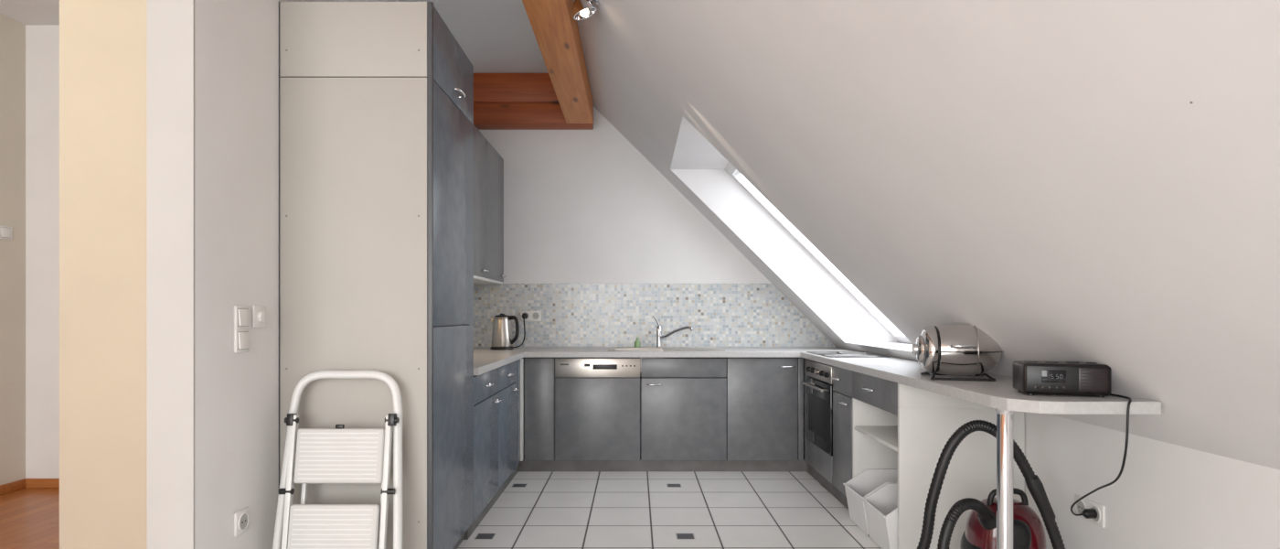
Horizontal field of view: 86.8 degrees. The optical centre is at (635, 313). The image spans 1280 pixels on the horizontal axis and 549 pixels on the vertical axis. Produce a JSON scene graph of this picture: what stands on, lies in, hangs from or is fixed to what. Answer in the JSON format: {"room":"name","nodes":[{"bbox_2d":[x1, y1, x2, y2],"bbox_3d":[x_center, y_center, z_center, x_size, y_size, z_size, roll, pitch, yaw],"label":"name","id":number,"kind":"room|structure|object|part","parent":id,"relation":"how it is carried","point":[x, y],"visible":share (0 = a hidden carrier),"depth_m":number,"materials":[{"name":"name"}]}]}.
{"room":"attic kitchen","nodes":[
{"label":"attic kitchen","id":0,"kind":"room"},
{"bbox_2d":[0,13,25,484],"bbox_3d":[-3.985,-0.369,0.925,0.130,2.970,7.050,0,0,0],"label":"wall","id":1,"kind":"structure","parent":0,"point":[12,32],"depth_m":4.26,"materials":[{"name":"paint"}]},
{"bbox_2d":[0,224,12,239],"bbox_3d":[-3.911,-0.504,4.200,0.018,0.082,0.100,0,0,0],"label":"intercom panel","id":2,"kind":"object","parent":1,"relation":"attached to","point":[5,231],"visible":1,"depth_m":4.20,"materials":[{"name":"white plastic"}]},
{"bbox_2d":[0,478,25,494],"bbox_3d":[-3.913,1.086,0.868,0.015,0.060,6.935,0,0,0],"label":"baseboard","id":3,"kind":"structure","parent":1,"relation":"attached to","point":[17,485],"depth_m":4.24,"materials":[{"name":"brown wood"}]},
{"bbox_2d":[25,25,59,478],"bbox_3d":[-2.732,-0.369,4.400,2.375,2.970,0.100,0,0,0],"label":"wall","id":4,"kind":"structure","parent":0,"point":[42,42],"depth_m":4.35,"materials":[{"name":"paint"}]},
{"bbox_2d":[25,478,59,487],"bbox_3d":[-2.732,1.086,4.343,2.375,0.060,0.015,0,0,0],"label":"baseboard","id":5,"kind":"structure","parent":4,"relation":"attached to","point":[29,482],"depth_m":4.33,"materials":[{"name":"brown wood"}]},
{"bbox_2d":[59,0,147,548],"bbox_3d":[-2.007,-0.369,2.960,0.925,2.970,0.120,0,0,0],"label":"wall partition","id":6,"kind":"structure","parent":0,"point":[103,43],"depth_m":2.90,"materials":[{"name":"beige paint"}]},
{"bbox_2d":[0,0,548,73],"bbox_3d":[-2.297,-1.904,1.445,3.507,0.100,8.090,0,0,0],"label":"ceiling","id":7,"kind":"structure","parent":0,"point":[496,36],"depth_m":4.35,"materials":[{"name":"paint"}]},
{"bbox_2d":[194,0,399,548],"bbox_3d":[-1.472,-0.369,3.760,0.145,2.970,3.220,0,0,0],"label":"wall","id":8,"kind":"structure","parent":0,"point":[237,41],"depth_m":2.37,"materials":[{"name":"paint"}]},
{"bbox_2d":[147,0,194,548],"bbox_3d":[-1.473,-0.369,2.146,0.148,2.970,0.008,0,0,0],"label":"door frame","id":9,"kind":"structure","parent":8,"relation":"attached to","point":[170,23],"depth_m":2.14,"materials":[{"name":"paint"}]},
{"bbox_2d":[234,506,249,536],"bbox_3d":[-1.393,0.736,2.398,0.014,0.082,0.082,0,0,0],"label":"electrical outlet","id":10,"kind":"object","parent":8,"relation":"attached to","point":[241,517],"visible":1,"depth_m":2.39,"materials":[{"name":"white plastic"}]},
{"bbox_2d":[234,305,249,329],"bbox_3d":[-1.391,0.013,2.398,0.018,0.082,0.082,0,0,0],"label":"light switch","id":11,"kind":"object","parent":8,"relation":"attached to","point":[241,313],"visible":1,"depth_m":2.38,"materials":[{"name":"white plastic"}]},
{"bbox_2d":[234,328,249,351],"bbox_3d":[-1.391,0.094,2.398,0.018,0.082,0.082,0,0,0],"label":"light switch","id":12,"kind":"object","parent":8,"relation":"attached to","point":[241,336],"visible":1,"depth_m":2.38,"materials":[{"name":"white plastic"}]},
{"bbox_2d":[252,305,266,327],"bbox_3d":[-1.388,0.010,2.509,0.024,0.082,0.082,0,0,0],"label":"light switch","id":13,"kind":"object","parent":8,"relation":"attached to","point":[259,312],"visible":1,"depth_m":2.49,"materials":[{"name":"white plastic"}]},
{"bbox_2d":[472,124,506,284],"bbox_3d":[-1.203,-0.728,4.364,0.389,0.992,2.009,0,0,0],"label":"upper cabinet","id":14,"kind":"object","parent":8,"relation":"attached to","point":[488,165],"visible":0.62,"depth_m":4.79,"materials":[{"name":"wood"}]},
{"bbox_3d":[-1.054,-0.738,4.385,0.018,0.972,0.666,0,0,0],"label":"door","id":15,"kind":"part","parent":14,"relation":"part of","materials":[{"name":"wood"}]},
{"bbox_3d":[-1.218,-0.241,4.360,0.343,0.019,2.000,0,0,0],"label":"light rail","id":16,"kind":"part","parent":14,"relation":"part of","materials":[{"name":"white laminate"}]},
{"bbox_3d":[-1.054,-0.738,5.044,0.018,0.972,0.644,0,0,0],"label":"door","id":17,"kind":"part","parent":14,"relation":"part of","materials":[{"name":"wood"}]},
{"bbox_2d":[0,454,881,548],"bbox_3d":[-1.075,1.156,1.435,5.950,0.080,8.070,0,0,0],"label":"floor","id":18,"kind":"structure","parent":0,"point":[537,509],"depth_m":3.76,"materials":[{"name":"tile"}]},
{"bbox_2d":[272,370,402,548],"bbox_3d":[-1.105,0.666,2.527,0.506,0.898,0.182,0,0,0],"label":"step ladder","id":19,"kind":"object","parent":18,"relation":"on","point":[339,453],"visible":1,"depth_m":2.50,"materials":[{"name":"white metal"}]},
{"bbox_3d":[-1.283,0.730,2.499,0.020,0.700,0.127,0,0,0],"label":"rail","id":20,"kind":"part","parent":19,"relation":"part of","materials":[{"name":"white metal"}]},
{"bbox_3d":[-1.255,0.810,2.546,0.016,0.576,0.105,0,0,0],"label":"leg","id":21,"kind":"part","parent":19,"relation":"part of","materials":[{"name":"white metal"}]},
{"bbox_3d":[-0.955,0.810,2.546,0.016,0.576,0.105,0,0,0],"label":"leg","id":22,"kind":"part","parent":19,"relation":"part of","materials":[{"name":"white metal"}]},
{"bbox_3d":[-0.927,0.730,2.499,0.020,0.700,0.127,0,0,0],"label":"rail","id":23,"kind":"part","parent":19,"relation":"part of","materials":[{"name":"white metal"}]},
{"bbox_2d":[278,1,473,548],"bbox_3d":[-1.082,-0.054,2.998,0.636,2.340,0.690,0,0,0],"label":"tall cabinet","id":24,"kind":"object","parent":18,"relation":"on","point":[376,99],"visible":0.98,"depth_m":2.65,"materials":[{"name":"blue wood"}]},
{"bbox_3d":[-1.107,-1.077,2.664,0.578,0.293,0.018,0,0,0],"label":"panel","id":25,"kind":"part","parent":24,"relation":"part of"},
{"bbox_3d":[-1.107,0.095,2.664,0.578,2.043,0.018,0,0,0],"label":"panel","id":26,"kind":"part","parent":24,"relation":"part of","materials":[{"name":"white wood"}]},
{"bbox_3d":[-0.809,-1.077,3.008,0.018,0.290,0.666,0,0,0],"label":"door","id":27,"kind":"part","parent":24,"relation":"part of","materials":[{"name":"grey wood"}]},
{"bbox_3d":[-0.809,0.540,3.008,0.018,0.972,0.666,0,0,0],"label":"fridge door","id":28,"kind":"part","parent":24,"relation":"part of","materials":[{"name":"blue concrete"}]},
{"bbox_3d":[-0.809,-0.439,3.008,0.018,0.976,0.666,0,0,0],"label":"freezer door","id":29,"kind":"part","parent":24,"relation":"part of","materials":[{"name":"grey wood"}]},
{"bbox_3d":[-0.782,-0.984,3.020,0.037,0.011,0.124,0,0,0],"label":"handle","id":30,"kind":"part","parent":24,"relation":"part of","materials":[{"name":"silver metal"}]},
{"bbox_2d":[463,358,523,539],"bbox_3d":[-1.081,0.712,4.072,0.634,0.808,1.455,0,0,0],"label":"base cabinet","id":31,"kind":"object","parent":18,"relation":"on","point":[498,392],"visible":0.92,"depth_m":3.91,"materials":[{"name":"blue wood"}]},
{"bbox_3d":[-0.809,0.746,3.647,0.018,0.571,0.601,0,0,0],"label":"door","id":32,"kind":"part","parent":31,"relation":"part of","materials":[{"name":"grey wood"}]},
{"bbox_3d":[-0.809,0.384,3.647,0.018,0.140,0.601,0,0,0],"label":"drawer","id":33,"kind":"part","parent":31,"relation":"part of","materials":[{"name":"grey wood"}]},
{"bbox_3d":[-0.782,0.381,3.647,0.037,0.011,0.124,0,0,0],"label":"handle","id":34,"kind":"part","parent":31,"relation":"part of","materials":[{"name":"silver metal"}]},
{"bbox_3d":[-0.809,0.746,4.250,0.018,0.571,0.596,0,0,0],"label":"door","id":35,"kind":"part","parent":31,"relation":"part of","materials":[{"name":"blue concrete"}]},
{"bbox_3d":[-0.809,0.384,4.250,0.018,0.140,0.596,0,0,0],"label":"drawer","id":36,"kind":"part","parent":31,"relation":"part of","materials":[{"name":"blue concrete"}]},
{"bbox_3d":[-0.803,0.670,4.742,0.030,0.712,0.055,0,0,0],"label":"corner post","id":37,"kind":"part","parent":31,"relation":"part of","materials":[{"name":"white laminate"}]},
{"bbox_2d":[473,347,1161,414],"bbox_3d":[0.102,0.285,3.705,2.984,0.039,3.311,0,0,0],"label":"countertop","id":38,"kind":"structure","parent":31,"relation":"on","point":[1000,393],"depth_m":3.08,"materials":[{"name":"grey laminate"}]},
{"bbox_2d":[490,312,527,349],"bbox_3d":[-0.969,0.130,5.170,0.239,0.272,0.356,0,0,0],"label":"electric kettle","id":39,"kind":"object","parent":38,"relation":"on","point":[502,338],"visible":1,"depth_m":5.03,"materials":[{"name":"silver metal"}]},
{"bbox_3d":[-1.000,0.010,5.080,0.112,0.026,0.112,0,0,0],"label":"lid","id":40,"kind":"part","parent":39,"relation":"part of","materials":[{"name":"black plastic"}]},
{"bbox_3d":[-0.905,0.120,5.052,0.084,0.214,0.032,0,0,14],"label":"handle","id":41,"kind":"part","parent":39,"relation":"part of","materials":[{"name":"black plastic"}]},
{"bbox_3d":[-0.918,0.140,5.236,0.030,0.252,0.202,0,0,28],"label":"cord","id":42,"kind":"part","parent":39,"relation":"part of","materials":[{"name":"black plastic"}]},
{"bbox_2d":[634,337,639,347],"bbox_3d":[0.015,0.226,5.290,0.048,0.081,0.048,0,0,0],"label":"dish soap bottle","id":43,"kind":"object","parent":38,"relation":"on","point":[636,342],"visible":0.91,"depth_m":5.27,"materials":[{"name":"green plastic"}]},
{"bbox_2d":[608,347,725,372],"bbox_3d":[0.223,0.342,5.050,0.845,0.168,0.380,0,0,0],"label":"sink","id":44,"kind":"object","parent":38,"relation":"in","point":[610,348],"visible":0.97,"depth_m":5.04,"materials":[{"name":"metal"}]},
{"bbox_3d":[0.025,0.346,5.204,0.380,0.160,0.003,0,0,0],"label":"bowl","id":45,"kind":"part","parent":44,"relation":"part of","materials":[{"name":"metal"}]},
{"bbox_3d":[0.025,0.346,4.896,0.380,0.160,0.003,0,0,0],"label":"bowl","id":46,"kind":"part","parent":44,"relation":"part of","materials":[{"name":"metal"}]},
{"bbox_2d":[651,315,693,347],"bbox_3d":[0.299,0.139,5.182,0.355,0.254,0.084,0,0,33],"label":"faucet","id":47,"kind":"object","parent":38,"relation":"on","point":[659,336],"visible":0.99,"depth_m":5.25,"materials":[{"name":"silver metal"}]},
{"bbox_3d":[0.305,0.144,5.166,0.329,0.108,0.028,0,0,41],"label":"spout","id":48,"kind":"part","parent":47,"relation":"part of","materials":[{"name":"silver metal"}]},
{"bbox_2d":[806,351,890,357],"bbox_3d":[1.373,0.263,4.410,0.375,0.006,0.560,0,0,0],"label":"cooktop","id":49,"kind":"object","parent":38,"relation":"in","point":[831,354],"visible":1,"depth_m":4.34,"materials":[{"name":"glass"}]},
{"bbox_2d":[911,323,1002,381],"bbox_3d":[1.326,0.153,2.791,0.341,0.224,0.272,0,0,14],"label":"toaster","id":50,"kind":"object","parent":38,"relation":"on","point":[964,349],"visible":0.97,"depth_m":2.72,"materials":[{"name":"metal"}]},
{"bbox_3d":[1.173,0.148,2.841,0.019,0.044,0.044,0,0,14],"label":"knob","id":51,"kind":"part","parent":50,"relation":"part of","materials":[{"name":"silver metal"}]},
{"bbox_3d":[1.229,0.251,2.826,0.031,0.028,0.244,0,0,14],"label":"stand leg","id":52,"kind":"part","parent":50,"relation":"part of","materials":[{"name":"black plastic"}]},
{"bbox_3d":[1.358,0.260,2.917,0.228,0.010,0.012,0,0,14],"label":"stand rail","id":53,"kind":"part","parent":50,"relation":"part of","materials":[{"name":"black plastic"}]},
{"bbox_3d":[1.300,0.260,2.686,0.228,0.010,0.012,0,0,14],"label":"stand rail","id":54,"kind":"part","parent":50,"relation":"part of","materials":[{"name":"black plastic"}]},
{"bbox_3d":[1.301,0.130,2.683,0.098,0.019,0.050,0,0,14],"label":"lid handle","id":55,"kind":"part","parent":50,"relation":"part of","materials":[{"name":"silver metal"}]},
{"bbox_3d":[1.431,0.252,2.776,0.029,0.028,0.244,0,0,14],"label":"stand leg","id":56,"kind":"part","parent":50,"relation":"part of","materials":[{"name":"black plastic"}]},
{"bbox_2d":[1013,360,1131,518],"bbox_3d":[1.487,0.468,2.368,0.308,0.620,0.626,0,0,25],"label":"clock radio","id":57,"kind":"object","parent":38,"relation":"on","point":[1029,377],"visible":1,"depth_m":2.17,"materials":[{"name":"black plastic"}]},
{"bbox_3d":[1.384,0.210,2.167,0.227,0.087,0.069,0,0,0],"label":"panel","id":58,"kind":"part","parent":57,"relation":"part of","materials":[{"name":"black plastic"}]},
{"bbox_3d":[1.451,0.210,2.144,0.082,0.075,0.003,0,0,16],"label":"speaker panel","id":59,"kind":"part","parent":57,"relation":"part of","materials":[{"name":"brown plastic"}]},
{"bbox_3d":[1.564,0.509,2.325,0.100,0.533,0.617,0,0,21],"label":"cord","id":60,"kind":"part","parent":57,"relation":"part of","materials":[{"name":"black plastic"}]},
{"bbox_2d":[524,357,555,459],"bbox_3d":[-0.676,0.669,5.069,0.213,0.723,0.599,0,0,0],"label":"base cabinet","id":61,"kind":"object","parent":18,"relation":"on","point":[539,372],"visible":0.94,"depth_m":4.77,"materials":[{"name":"wood"}]},
{"bbox_2d":[554,357,639,459],"bbox_3d":[-0.266,0.669,5.066,0.600,0.723,0.606,0,0,0],"label":"dishwasher","id":62,"kind":"object","parent":18,"relation":"on","point":[597,400],"visible":1,"depth_m":4.77,"materials":[{"name":"metal"}]},
{"bbox_3d":[-0.266,0.381,4.779,0.600,0.134,0.023,0,0,0],"label":"control panel","id":63,"kind":"part","parent":62,"relation":"part of","materials":[{"name":"metal"}]},
{"bbox_2d":[518,458,807,470],"bbox_3d":[0.195,1.073,4.803,2.050,0.085,0.015,0,0,0],"label":"toe kick","id":64,"kind":"object","parent":18,"relation":"on","point":[554,464],"visible":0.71,"depth_m":4.79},
{"bbox_2d":[640,358,726,459],"bbox_3d":[0.343,0.672,5.051,0.605,0.717,0.635,0,0,0],"label":"base cabinet","id":65,"kind":"object","parent":18,"relation":"on","point":[684,400],"visible":1,"depth_m":4.77,"materials":[{"name":"wood"}]},
{"bbox_3d":[0.343,0.381,4.779,0.601,0.134,0.018,0,0,0],"label":"drawer","id":66,"kind":"part","parent":65,"relation":"part of","materials":[{"name":"concrete"}]},
{"bbox_2d":[716,357,803,459],"bbox_3d":[0.916,0.669,5.051,0.539,0.723,0.635,0,0,0],"label":"base cabinet","id":67,"kind":"object","parent":18,"relation":"on","point":[765,395],"visible":0.99,"depth_m":4.77,"materials":[{"name":"wood"}]},
{"bbox_3d":[1.070,0.371,4.752,0.114,0.011,0.037,0,0,0],"label":"handle","id":68,"kind":"part","parent":67,"relation":"part of","materials":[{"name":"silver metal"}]},
{"bbox_2d":[804,358,852,509],"bbox_3d":[1.367,0.715,4.260,0.426,0.802,1.060,0,0,0],"label":"base cabinet","id":69,"kind":"object","parent":18,"relation":"on","point":[842,399],"depth_m":3.94,"materials":[{"name":"wood"}]},
{"bbox_2d":[800,359,834,483],"bbox_3d":[1.358,0.669,4.400,0.444,0.723,0.600,0,0,0],"label":"oven","id":70,"kind":"object","parent":69,"relation":"in","point":[819,382],"visible":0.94,"depth_m":4.34,"materials":[{"name":"metal"}]},
{"bbox_3d":[1.198,0.372,4.400,0.024,0.107,0.596,0,0,0],"label":"control panel","id":71,"kind":"part","parent":70,"relation":"part of","materials":[{"name":"metal"}]},
{"bbox_3d":[1.199,0.949,4.400,0.018,0.165,0.596,0,0,0],"label":"drawer","id":72,"kind":"part","parent":70,"relation":"part of","materials":[{"name":"metal"}]},
{"bbox_3d":[1.197,0.647,4.400,0.026,0.428,0.596,0,0,0],"label":"door glass","id":73,"kind":"part","parent":70,"relation":"part of","materials":[{"name":"black glass"}]},
{"bbox_3d":[1.222,1.073,4.260,0.015,0.085,1.060,0,0,0],"label":"toe kick","id":74,"kind":"part","parent":69,"relation":"part of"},
{"bbox_3d":[1.199,0.388,3.905,0.018,0.147,0.346,0,0,0],"label":"drawer","id":75,"kind":"part","parent":69,"relation":"part of","materials":[{"name":"wood"}]},
{"bbox_3d":[1.199,0.749,3.905,0.018,0.565,0.346,0,0,0],"label":"door","id":76,"kind":"part","parent":69,"relation":"part of","materials":[{"name":"concrete"}]},
{"bbox_3d":[1.172,0.506,3.830,0.037,0.011,0.114,0,0,0],"label":"handle","id":77,"kind":"part","parent":69,"relation":"part of","materials":[{"name":"silver metal"}]},
{"bbox_2d":[842,469,897,535],"bbox_3d":[1.336,0.981,3.545,0.408,0.269,0.290,0,0,0],"label":"storage bin","id":78,"kind":"object","parent":18,"relation":"on","point":[867,482],"visible":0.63,"depth_m":3.68,"materials":[{"name":"white plastic"}]},
{"bbox_2d":[862,482,897,548],"bbox_3d":[1.336,0.981,3.235,0.408,0.269,0.290,0,0,0],"label":"storage bin","id":79,"kind":"object","parent":18,"relation":"on","point":[880,506],"visible":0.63,"depth_m":3.29,"materials":[{"name":"white plastic"}]},
{"bbox_2d":[851,371,1024,548],"bbox_3d":[1.454,0.713,3.389,0.601,0.806,0.678,0,0,0],"label":"base cabinet","id":80,"kind":"object","parent":18,"relation":"on","point":[906,429],"visible":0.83,"depth_m":3.05,"materials":[{"name":"white laminate"}]},
{"bbox_3d":[1.172,0.381,3.420,0.037,0.011,0.124,0,0,0],"label":"handle","id":81,"kind":"part","parent":80,"relation":"part of","materials":[{"name":"silver metal"}]},
{"bbox_3d":[1.199,0.388,3.399,0.018,0.147,0.654,0,0,0],"label":"drawer","id":82,"kind":"part","parent":80,"relation":"part of","materials":[{"name":"wood"}]},
{"bbox_3d":[1.400,0.622,3.390,0.400,0.018,0.640,0,0,0],"label":"shelf","id":83,"kind":"part","parent":80,"relation":"part of","materials":[{"name":"white laminate"}]},
{"bbox_3d":[1.405,0.368,3.060,0.430,0.116,0.020,0,0,0],"label":"panel","id":84,"kind":"part","parent":80,"relation":"part of","materials":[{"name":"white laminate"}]},
{"bbox_3d":[1.472,0.771,3.060,0.565,0.690,0.020,0,0,0],"label":"panel","id":85,"kind":"part","parent":80,"relation":"part of","materials":[{"name":"white laminate"}]},
{"bbox_2d":[917,419,1065,548],"bbox_3d":[1.280,0.751,2.569,0.632,0.733,0.333,0,0,-8],"label":"vacuum cleaner","id":86,"kind":"object","parent":18,"relation":"on","point":[980,532],"visible":0.82,"depth_m":2.47,"materials":[{"name":"black plastic"}]},
{"bbox_3d":[1.430,0.708,2.600,0.161,0.080,0.022,0,0,0],"label":"carry handle","id":87,"kind":"part","parent":86,"relation":"part of","materials":[{"name":"black plastic"}]},
{"bbox_2d":[994,407,1013,548],"bbox_3d":[1.245,0.711,2.280,0.100,0.810,0.100,0,0,0],"label":"support post","id":88,"kind":"object","parent":18,"relation":"on","point":[1004,418],"visible":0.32,"depth_m":2.26,"materials":[{"name":"silver metal"}]},
{"bbox_2d":[522,0,593,123],"bbox_3d":[-0.427,-1.548,1.300,0.205,0.177,7.800,0,0,0],"label":"beam","id":89,"kind":"structure","parent":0,"point":[555,28],"depth_m":3.82,"materials":[{"name":"brown wood"}]},
{"bbox_2d":[473,102,593,129],"bbox_3d":[-0.868,-1.542,5.285,1.065,0.165,0.170,0,0,0],"label":"beam","id":90,"kind":"structure","parent":89,"relation":"attached to","point":[486,115],"depth_m":5.20,"materials":[{"name":"brown wood"}]},
{"bbox_2d":[572,0,599,20],"bbox_3d":[-0.234,-1.476,3.222,0.131,0.139,0.115,0,0,0],"label":"ceiling spotlight","id":91,"kind":"object","parent":89,"relation":"attached to","point":[581,9],"depth_m":3.20,"materials":[{"name":"silver metal"}]},
{"bbox_2d":[479,106,811,454],"bbox_3d":[0.107,-0.369,5.430,3.305,2.970,0.120,0,0,0],"label":"wall","id":92,"kind":"structure","parent":0,"point":[581,206],"depth_m":5.37,"materials":[{"name":"paint"}]},
{"bbox_2d":[473,73,558,102],"bbox_3d":[-0.990,-1.739,5.285,0.820,0.226,0.170,0,0,0],"label":"beam","id":93,"kind":"structure","parent":92,"relation":"attached to","point":[487,87],"depth_m":5.20,"materials":[{"name":"brown wood"}]},
{"bbox_2d":[469,283,836,347],"bbox_3d":[0.101,0.013,5.366,2.985,0.505,0.008,0,0,0],"label":"backsplash","id":94,"kind":"structure","parent":92,"relation":"attached to","point":[572,314],"depth_m":5.36,"materials":[{"name":"tile"}]},
{"bbox_2d":[520,310,541,320],"bbox_3d":[-0.830,0.016,5.355,0.164,0.082,0.014,0,0,0],"label":"wall socket","id":95,"kind":"object","parent":94,"relation":"attached to","point":[532,315],"visible":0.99,"depth_m":5.35,"materials":[{"name":"white plastic"}]},
{"bbox_2d":[573,0,1279,469],"bbox_3d":[0.838,-0.714,1.385,2.763,2.280,7.970,0,0,0],"label":"ceiling","id":96,"kind":"structure","parent":0,"point":[1044,177],"depth_m":1.86,"materials":[{"name":"paint"}]},
{"bbox_2d":[725,161,740,175],"bbox_3d":[0.710,-1.039,4.310,0.110,0.050,1.340,0,0,0],"label":"window","id":97,"kind":"structure","parent":96,"relation":"attached to","point":[730,168],"depth_m":4.86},
{"bbox_2d":[731,174,902,335],"bbox_3d":[1.329,-0.426,4.955,1.247,1.175,0.050,0,0,0],"label":"skylight","id":98,"kind":"object","parent":96,"relation":"attached to","point":[742,181],"visible":0.86,"depth_m":4.93,"materials":[{"name":"white glass"}]},
{"bbox_2d":[893,335,912,343],"bbox_3d":[1.947,0.186,4.310,0.110,0.050,1.340,0,0,0],"label":"frame","id":99,"kind":"object","parent":96,"relation":"attached to","point":[901,338],"visible":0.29,"depth_m":4.86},
{"bbox_2d":[1024,412,1279,548],"bbox_3d":[1.830,0.771,1.445,0.140,0.690,8.090,0,0,0],"label":"wall","id":100,"kind":"structure","parent":0,"point":[1166,495],"depth_m":2.33,"materials":[{"name":"paint"}]},
{"bbox_2d":[1075,493,1105,527],"bbox_3d":[1.753,0.760,2.615,0.014,0.082,0.164,0,0,0],"label":"outlet","id":101,"kind":"object","parent":100,"relation":"attached to","point":[1084,503],"visible":0.78,"depth_m":2.59,"materials":[{"name":"white plastic"}]}
]}

